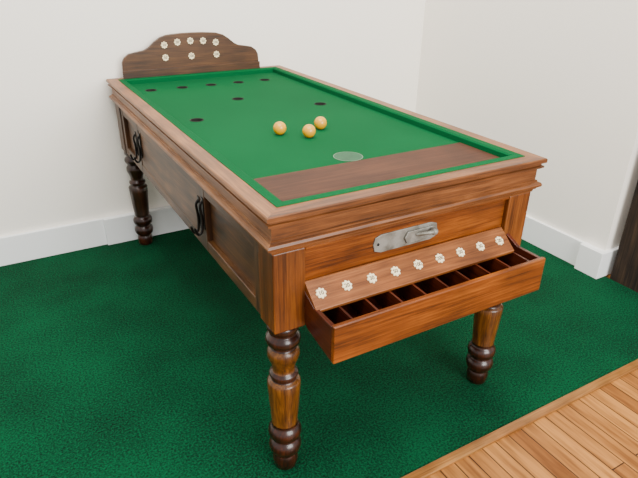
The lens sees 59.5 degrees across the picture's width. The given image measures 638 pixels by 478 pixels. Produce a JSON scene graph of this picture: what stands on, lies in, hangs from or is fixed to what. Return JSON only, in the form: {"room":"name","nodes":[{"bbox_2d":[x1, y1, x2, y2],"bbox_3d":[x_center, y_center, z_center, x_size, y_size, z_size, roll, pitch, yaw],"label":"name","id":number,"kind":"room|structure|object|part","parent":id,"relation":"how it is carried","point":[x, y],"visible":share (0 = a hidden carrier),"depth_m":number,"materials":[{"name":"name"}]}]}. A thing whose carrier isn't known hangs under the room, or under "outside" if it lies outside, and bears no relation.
{"room":"games room","nodes":[
{"label":"games room","id":0,"kind":"room"},
{"bbox_2d":[115,104,126,152],"bbox_3d":[-0.927,-0.549,2.731,0.090,0.233,0.090,-14,30,-27],"label":"post","id":1,"kind":"object","parent":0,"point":[118,112],"visible":0.24,"depth_m":2.70,"materials":[{"name":"brown wood"}]},
{"bbox_2d":[0,0,424,236],"bbox_3d":[-1.389,-1.150,2.332,5.225,2.706,0.120,-14,30,-27],"label":"wall","id":2,"kind":"structure","parent":0,"point":[62,155],"depth_m":2.75,"materials":[{"name":"white paint"}]},
{"bbox_2d":[0,205,188,265],"bbox_3d":[-1.504,0.051,2.770,4.908,0.150,0.035,-14,30,-27],"label":"baseboard","id":3,"kind":"structure","parent":2,"relation":"attached to","point":[36,244],"depth_m":2.90,"materials":[{"name":"white paint"}]},
{"bbox_2d":[415,0,637,250],"bbox_3d":[1.075,-1.332,2.763,0.120,2.706,1.505,-14,30,-27],"label":"wall","id":4,"kind":"structure","parent":0,"point":[556,81],"depth_m":2.78,"materials":[{"name":"white paint"}]},
{"bbox_2d":[522,215,618,278],"bbox_3d":[1.046,-0.182,3.318,0.160,0.140,1.523,-14,30,-27],"label":"baseboard","id":5,"kind":"structure","parent":4,"relation":"attached to","point":[595,262],"depth_m":2.84,"materials":[{"name":"white paint"}]},
{"bbox_2d":[426,274,637,477],"bbox_3d":[0.704,0.883,1.433,7.200,0.074,5.145,-14,30,-27],"label":"floor","id":6,"kind":"structure","parent":0,"point":[595,435],"depth_m":1.79,"materials":[{"name":"brown wood"}]},
{"bbox_2d":[0,229,637,477],"bbox_3d":[-1.000,0.504,2.054,4.953,0.006,2.000,-14,30,-27],"label":"carpet","id":7,"kind":"object","parent":6,"relation":"on","point":[129,359],"visible":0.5,"depth_m":2.08,"materials":[{"name":"green carpet"}]},
{"bbox_2d":[124,152,152,244],"bbox_3d":[-0.931,-0.212,2.899,0.098,0.521,0.098,-4,27,-9],"label":"turned leg","id":8,"kind":"object","parent":7,"relation":"on","point":[138,189],"visible":0.87,"depth_m":2.88,"materials":[{"name":"brown wood"}]},
{"bbox_2d":[258,243,304,333],"bbox_3d":[-0.095,0.115,1.427,0.090,0.233,0.090,-14,30,-27],"label":"post","id":9,"kind":"object","parent":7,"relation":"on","point":[281,276],"visible":0.76,"depth_m":1.39,"materials":[{"name":"brown wood"}]},
{"bbox_3d":[-0.170,-0.326,2.244,0.816,0.270,1.708,-14,30,-27],"label":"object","id":10,"kind":"object","parent":9,"relation":"attached to","visible":0},
{"bbox_2d":[127,120,134,150],"bbox_3d":[-0.846,-0.470,2.573,0.013,0.165,0.210,-14,30,-27],"label":"panel","id":11,"kind":"object","parent":10,"relation":"attached to","point":[130,126],"visible":0.24,"depth_m":2.62,"materials":[{"name":"brown wood"}]},
{"bbox_2d":[138,131,199,230],"bbox_3d":[-0.572,-0.246,2.132,0.027,0.175,0.780,-14,30,-27],"label":"panel","id":12,"kind":"object","parent":10,"relation":"attached to","point":[182,192],"visible":0.55,"depth_m":2.07,"materials":[{"name":"brown wood"}]},
{"bbox_2d":[138,133,142,157],"bbox_3d":[-0.768,-0.401,2.400,0.004,0.108,0.018,-14,30,-27],"label":"plate","id":13,"kind":"object","parent":12,"relation":"attached to","point":[138,133],"visible":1,"depth_m":2.40,"materials":[{"name":"black metal"}]},
{"bbox_2d":[133,136,140,162],"bbox_3d":[-0.783,-0.384,2.399,0.038,0.119,0.008,-14,30,-27],"label":"iron hook","id":14,"kind":"object","parent":13,"relation":"attached to","point":[137,139],"visible":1,"depth_m":2.40,"materials":[{"name":"black metal"}]},
{"bbox_2d":[122,111,252,244],"bbox_3d":[-0.531,-0.299,2.024,0.029,0.038,1.593,-14,30,-27],"label":"rail","id":15,"kind":"object","parent":10,"relation":"attached to","point":[212,201],"visible":0.22,"depth_m":1.80,"materials":[{"name":"brown wood"}]},
{"bbox_2d":[128,148,255,307],"bbox_3d":[-0.533,-0.125,2.111,0.029,0.040,1.593,-14,30,-27],"label":"rail","id":16,"kind":"object","parent":10,"relation":"attached to","point":[227,265],"visible":0.44,"depth_m":1.74,"materials":[{"name":"brown wood"}]},
{"bbox_2d":[120,109,130,154],"bbox_3d":[-0.915,-0.517,2.668,0.030,0.231,0.043,-14,30,-27],"label":"stile","id":17,"kind":"object","parent":16,"relation":"on","point":[124,120],"visible":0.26,"depth_m":2.65,"materials":[{"name":"brown wood"}]},
{"bbox_2d":[130,134,136,159],"bbox_3d":[-0.820,-0.404,2.462,0.038,0.119,0.008,-14,30,-27],"label":"iron hook","id":18,"kind":"object","parent":16,"relation":"attached to","point":[132,158],"visible":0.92,"depth_m":2.47,"materials":[{"name":"black metal"}]},
{"bbox_2d":[134,131,138,155],"bbox_3d":[-0.805,-0.421,2.462,0.004,0.108,0.018,-14,30,-27],"label":"plate","id":19,"kind":"object","parent":16,"relation":"attached to","point":[134,131],"visible":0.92,"depth_m":2.46,"materials":[{"name":"black metal"}]},
{"bbox_2d":[133,121,142,171],"bbox_3d":[-0.784,-0.412,2.461,0.030,0.231,0.070,-14,30,-27],"label":"stile","id":20,"kind":"object","parent":16,"relation":"on","point":[134,123],"visible":0.24,"depth_m":2.44,"materials":[{"name":"brown wood"}]},
{"bbox_2d":[197,195,200,226],"bbox_3d":[-0.387,-0.088,1.808,0.004,0.108,0.018,-14,30,-27],"label":"plate","id":21,"kind":"object","parent":16,"relation":"attached to","point":[197,195],"visible":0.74,"depth_m":1.80,"materials":[{"name":"black metal"}]},
{"bbox_2d":[194,200,203,235],"bbox_3d":[-0.382,-0.064,1.772,0.038,0.119,0.008,-14,30,-27],"label":"iron hook","id":22,"kind":"object","parent":16,"relation":"attached to","point":[200,203],"visible":1,"depth_m":1.78,"materials":[{"name":"black metal"}]},
{"bbox_2d":[201,197,205,229],"bbox_3d":[-0.367,-0.081,1.772,0.004,0.108,0.018,-14,30,-27],"label":"plate","id":23,"kind":"object","parent":16,"relation":"attached to","point":[202,205],"visible":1,"depth_m":1.77,"materials":[{"name":"black metal"}]},
{"bbox_2d":[196,183,212,251],"bbox_3d":[-0.363,-0.077,1.803,0.030,0.231,0.070,-14,30,-27],"label":"stile","id":24,"kind":"object","parent":16,"relation":"on","point":[207,235],"visible":0.29,"depth_m":1.78,"materials":[{"name":"brown wood"}]},
{"bbox_2d":[253,238,260,314],"bbox_3d":[-0.148,0.095,1.466,0.030,0.231,0.040,-14,30,-27],"label":"stile","id":25,"kind":"object","parent":16,"relation":"on","point":[255,243],"visible":0.19,"depth_m":1.46,"materials":[{"name":"brown wood"}]},
{"bbox_2d":[190,199,199,233],"bbox_3d":[-0.402,-0.071,1.807,0.038,0.119,0.008,-14,30,-27],"label":"iron hook","id":26,"kind":"object","parent":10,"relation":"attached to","point":[196,202],"visible":0.88,"depth_m":1.81,"materials":[{"name":"black metal"}]},
{"bbox_2d":[210,203,254,287],"bbox_3d":[-0.244,0.009,1.632,0.011,0.165,0.380,-14,30,-27],"label":"panel","id":27,"kind":"object","parent":10,"relation":"attached to","point":[236,247],"visible":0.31,"depth_m":1.64,"materials":[{"name":"brown wood"}]},
{"bbox_2d":[131,72,458,178],"bbox_3d":[-0.167,-0.464,2.172,0.796,0.040,1.693,-14,30,-27],"label":"bed","id":28,"kind":"object","parent":10,"relation":"on","point":[241,131],"visible":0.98,"depth_m":2.05,"materials":[{"name":"green fabric"}]},
{"bbox_2d":[145,79,325,121],"bbox_3d":[-0.369,-0.602,2.432,0.617,0.033,0.647,-14,30,-27],"label":"cups","id":29,"kind":"object","parent":28,"relation":"on","point":[179,87],"visible":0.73,"depth_m":2.51,"materials":[{"name":"black"}]},
{"bbox_2d":[273,121,285,134],"bbox_3d":[-0.134,-0.379,1.908,0.045,0.045,0.045,-14,30,-27],"label":"ball","id":30,"kind":"object","parent":28,"relation":"on","point":[279,128],"visible":1,"depth_m":1.89,"materials":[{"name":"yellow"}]},
{"bbox_2d":[302,124,315,137],"bbox_3d":[-0.034,-0.364,1.880,0.045,0.045,0.045,-14,30,-27],"label":"ball","id":31,"kind":"object","parent":28,"relation":"on","point":[309,130],"visible":1,"depth_m":1.86,"materials":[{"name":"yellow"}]},
{"bbox_2d":[314,116,326,128],"bbox_3d":[0.005,-0.411,1.975,0.045,0.045,0.045,-14,30,-27],"label":"ball","id":32,"kind":"object","parent":28,"relation":"on","point":[320,122],"visible":1,"depth_m":1.96,"materials":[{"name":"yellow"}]},
{"bbox_2d":[118,67,523,206],"bbox_3d":[-0.166,-0.491,2.159,0.824,0.024,1.721,-14,30,-27],"label":"cushion","id":33,"kind":"object","parent":28,"relation":"on","point":[504,154],"visible":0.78,"depth_m":1.91,"materials":[{"name":"green fabric"}]},
{"bbox_2d":[334,152,361,160],"bbox_3d":[0.089,-0.253,1.712,0.088,0.001,0.088,-14,30,-27],"label":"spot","id":34,"kind":"object","parent":28,"relation":"on","point":[345,156],"visible":1,"depth_m":1.71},
{"bbox_2d":[254,142,499,200],"bbox_3d":[0.186,-0.201,1.611,0.760,0.004,0.192,-14,30,-27],"label":"board","id":35,"kind":"object","parent":28,"relation":"on","point":[303,183],"visible":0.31,"depth_m":1.59,"materials":[{"name":"brown wood"}]},
{"bbox_2d":[106,65,547,255],"bbox_3d":[-0.167,-0.452,2.179,0.916,0.108,1.813,-14,30,-27],"label":"rail","id":36,"kind":"object","parent":10,"relation":"on","point":[278,230],"visible":0.7,"depth_m":1.49,"materials":[{"name":"brown wood"}]},
{"bbox_2d":[122,32,259,78],"bbox_3d":[-0.625,-0.924,2.772,0.706,0.193,0.026,-14,30,-27],"label":"headboard","id":37,"kind":"object","parent":36,"relation":"on","point":[229,51],"depth_m":2.75,"materials":[{"name":"brown wood"}]},
{"bbox_3d":[-0.621,-0.850,2.800,0.706,0.035,0.006,-14,30,-27],"label":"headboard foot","id":38,"kind":"part","parent":37,"relation":"part of","materials":[{"name":"brown wood"}]},
{"bbox_2d":[188,52,194,58],"bbox_3d":[-0.631,-0.907,2.765,0.033,0.033,0.003,-14,30,-27],"label":"badge","id":39,"kind":"object","parent":37,"relation":"attached to","point":[190,56],"visible":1,"depth_m":2.76,"materials":[{"name":"beige"}]},
{"bbox_2d":[305,200,505,280],"bbox_3d":[0.257,-0.015,1.562,0.696,0.113,0.026,-14,30,-27],"label":"end panel","id":40,"kind":"object","parent":10,"relation":"attached to","point":[327,259],"visible":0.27,"depth_m":1.52,"materials":[{"name":"brown wood"}]},
{"bbox_2d":[373,222,436,251],"bbox_3d":[0.239,-0.006,1.536,0.220,0.054,0.005,-14,30,-27],"label":"plate","id":41,"kind":"object","parent":40,"relation":"attached to","point":[394,239],"visible":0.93,"depth_m":1.52,"materials":[{"name":"silver metal"}]},
{"bbox_2d":[404,225,433,242],"bbox_3d":[0.280,-0.014,1.552,0.107,0.036,0.007,-14,30,-27],"label":"plate","id":42,"kind":"object","parent":41,"relation":"attached to","point":[410,236],"depth_m":1.54,"materials":[{"name":"silver metal"}]},
{"bbox_2d":[416,230,433,235],"bbox_3d":[0.292,-0.016,1.544,0.049,0.015,0.029,-14,30,-27],"label":"slide","id":43,"kind":"object","parent":41,"relation":"attached to","point":[429,232],"depth_m":1.54,"materials":[{"name":"silver metal"}]},
{"bbox_2d":[431,227,437,234],"bbox_3d":[0.320,-0.021,1.551,0.022,0.022,0.022,-14,30,-27],"label":"handle","id":44,"kind":"object","parent":43,"relation":"attached to","point":[435,230],"depth_m":1.54,"materials":[{"name":"silver metal"}]},
{"bbox_2d":[305,197,508,249],"bbox_3d":[0.266,-0.053,1.525,0.696,0.011,0.014,-14,30,-27],"label":"trim","id":45,"kind":"structure","parent":40,"relation":"attached to","point":[434,216],"depth_m":1.50,"materials":[{"name":"brown wood"}]},
{"bbox_2d":[305,227,513,311],"bbox_3d":[0.275,0.073,1.554,0.687,0.062,0.074,-14,30,-27],"label":"board","id":46,"kind":"object","parent":40,"relation":"attached to","point":[336,296],"visible":0.99,"depth_m":1.52,"materials":[{"name":"brown wood"}]},
{"bbox_2d":[316,288,325,298],"bbox_3d":[0.005,0.136,1.406,0.030,0.020,0.024,-14,30,-27],"label":"badge","id":47,"kind":"object","parent":46,"relation":"attached to","point":[322,296],"visible":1,"depth_m":1.41,"materials":[{"name":"beige"}]},
{"bbox_2d":[342,280,351,290],"bbox_3d":[0.072,0.120,1.441,0.030,0.020,0.024,-14,30,-27],"label":"badge","id":48,"kind":"object","parent":46,"relation":"attached to","point":[345,282],"visible":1,"depth_m":1.44,"materials":[{"name":"beige"}]},
{"bbox_2d":[367,273,376,282],"bbox_3d":[0.140,0.104,1.476,0.030,0.020,0.024,-14,30,-27],"label":"badge","id":49,"kind":"object","parent":46,"relation":"attached to","point":[373,280],"visible":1,"depth_m":1.47,"materials":[{"name":"beige plastic"}]},
{"bbox_2d":[391,266,399,275],"bbox_3d":[0.207,0.087,1.510,0.030,0.020,0.024,-14,30,-27],"label":"badge","id":50,"kind":"object","parent":46,"relation":"attached to","point":[397,273],"visible":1,"depth_m":1.51,"materials":[{"name":"beige"}]},
{"bbox_2d":[413,260,422,268],"bbox_3d":[0.275,0.071,1.545,0.030,0.020,0.024,-14,30,-27],"label":"badge","id":51,"kind":"object","parent":46,"relation":"attached to","point":[415,261],"visible":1,"depth_m":1.54,"materials":[{"name":"beige"}]},
{"bbox_2d":[435,254,443,262],"bbox_3d":[0.342,0.054,1.580,0.030,0.020,0.024,-14,30,-27],"label":"badge","id":52,"kind":"object","parent":46,"relation":"attached to","point":[437,255],"visible":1,"depth_m":1.58,"materials":[{"name":"beige"}]},
{"bbox_2d":[456,248,464,256],"bbox_3d":[0.409,0.038,1.614,0.030,0.020,0.024,-14,30,-27],"label":"badge","id":53,"kind":"object","parent":46,"relation":"attached to","point":[457,249],"visible":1,"depth_m":1.61,"materials":[{"name":"beige plastic"}]},
{"bbox_2d":[476,242,484,250],"bbox_3d":[0.477,0.022,1.649,0.030,0.020,0.024,-14,30,-27],"label":"badge","id":54,"kind":"object","parent":46,"relation":"attached to","point":[477,243],"visible":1,"depth_m":1.65,"materials":[{"name":"beige"}]},
{"bbox_2d":[495,236,503,244],"bbox_3d":[0.544,0.005,1.684,0.030,0.020,0.024,-14,30,-27],"label":"badge","id":55,"kind":"object","parent":46,"relation":"attached to","point":[498,242],"visible":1,"depth_m":1.68,"materials":[{"name":"beige"}]},
{"bbox_2d":[501,192,530,245],"bbox_3d":[0.589,-0.051,1.778,0.090,0.233,0.090,-14,30,-27],"label":"post","id":56,"kind":"object","parent":10,"relation":"attached to","point":[515,208],"visible":0.26,"depth_m":1.72,"materials":[{"name":"brown wood"}]},
{"bbox_3d":[0.255,0.089,1.614,0.696,0.120,0.026,-14,30,-27],"label":"panel","id":57,"kind":"object","parent":10,"relation":"attached to","visible":0},
{"bbox_2d":[304,233,545,363],"bbox_3d":[0.310,0.138,1.552,0.723,0.134,0.162,-14,30,-27],"label":"drawer","id":58,"kind":"object","parent":57,"relation":"attached to","point":[347,307],"depth_m":1.46,"materials":[{"name":"red wood"}]},
{"bbox_3d":[-0.003,0.210,1.398,0.012,0.131,0.149,-14,30,-27],"label":"drawer end","id":59,"kind":"part","parent":58,"relation":"part of","materials":[{"name":"brown wood"}]},
{"bbox_3d":[0.346,0.178,1.500,0.723,0.109,0.014,-14,30,-27],"label":"drawer front","id":60,"kind":"part","parent":58,"relation":"part of","materials":[{"name":"brown wood"}]},
{"bbox_3d":[0.616,0.059,1.716,0.012,0.131,0.149,-14,30,-27],"label":"drawer end","id":61,"kind":"part","parent":58,"relation":"part of","materials":[{"name":"brown wood"}]},
{"bbox_2d":[325,252,528,323],"bbox_3d":[0.324,0.134,1.565,0.626,0.105,0.145,-14,30,-27],"label":"compartment","id":62,"kind":"object","parent":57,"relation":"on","point":[387,299],"visible":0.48,"depth_m":1.56,"materials":[{"name":"red wood"}]},
{"bbox_2d":[265,325,300,469],"bbox_3d":[-0.099,0.451,1.595,0.098,0.521,0.098,-4,27,-9],"label":"turned leg","id":63,"kind":"object","parent":7,"relation":"on","point":[283,351],"visible":0.93,"depth_m":1.55,"materials":[{"name":"brown wood"}]},
{"bbox_2d":[466,303,502,384],"bbox_3d":[0.584,0.285,1.946,0.098,0.521,0.098,-4,27,-9],"label":"turned leg","id":64,"kind":"object","parent":7,"relation":"on","point":[481,349],"visible":0.55,"depth_m":1.96,"materials":[{"name":"brown wood"}]},
{"bbox_2d":[401,359,637,477],"bbox_3d":[-0.118,0.810,1.461,5.825,0.010,0.032,-14,30,-27],"label":"trim","id":65,"kind":"structure","parent":6,"relation":"on","point":[453,457],"depth_m":1.86,"materials":[{"name":"brown wood"}]},
{"bbox_2d":[610,181,637,292],"bbox_3d":[1.623,-0.899,2.026,0.170,2.606,0.440,-14,30,-27],"label":"wood post","id":66,"kind":"object","parent":6,"relation":"on","point":[624,272],"visible":1,"depth_m":2.62,"materials":[{"name":"brown wood"}]}
]}

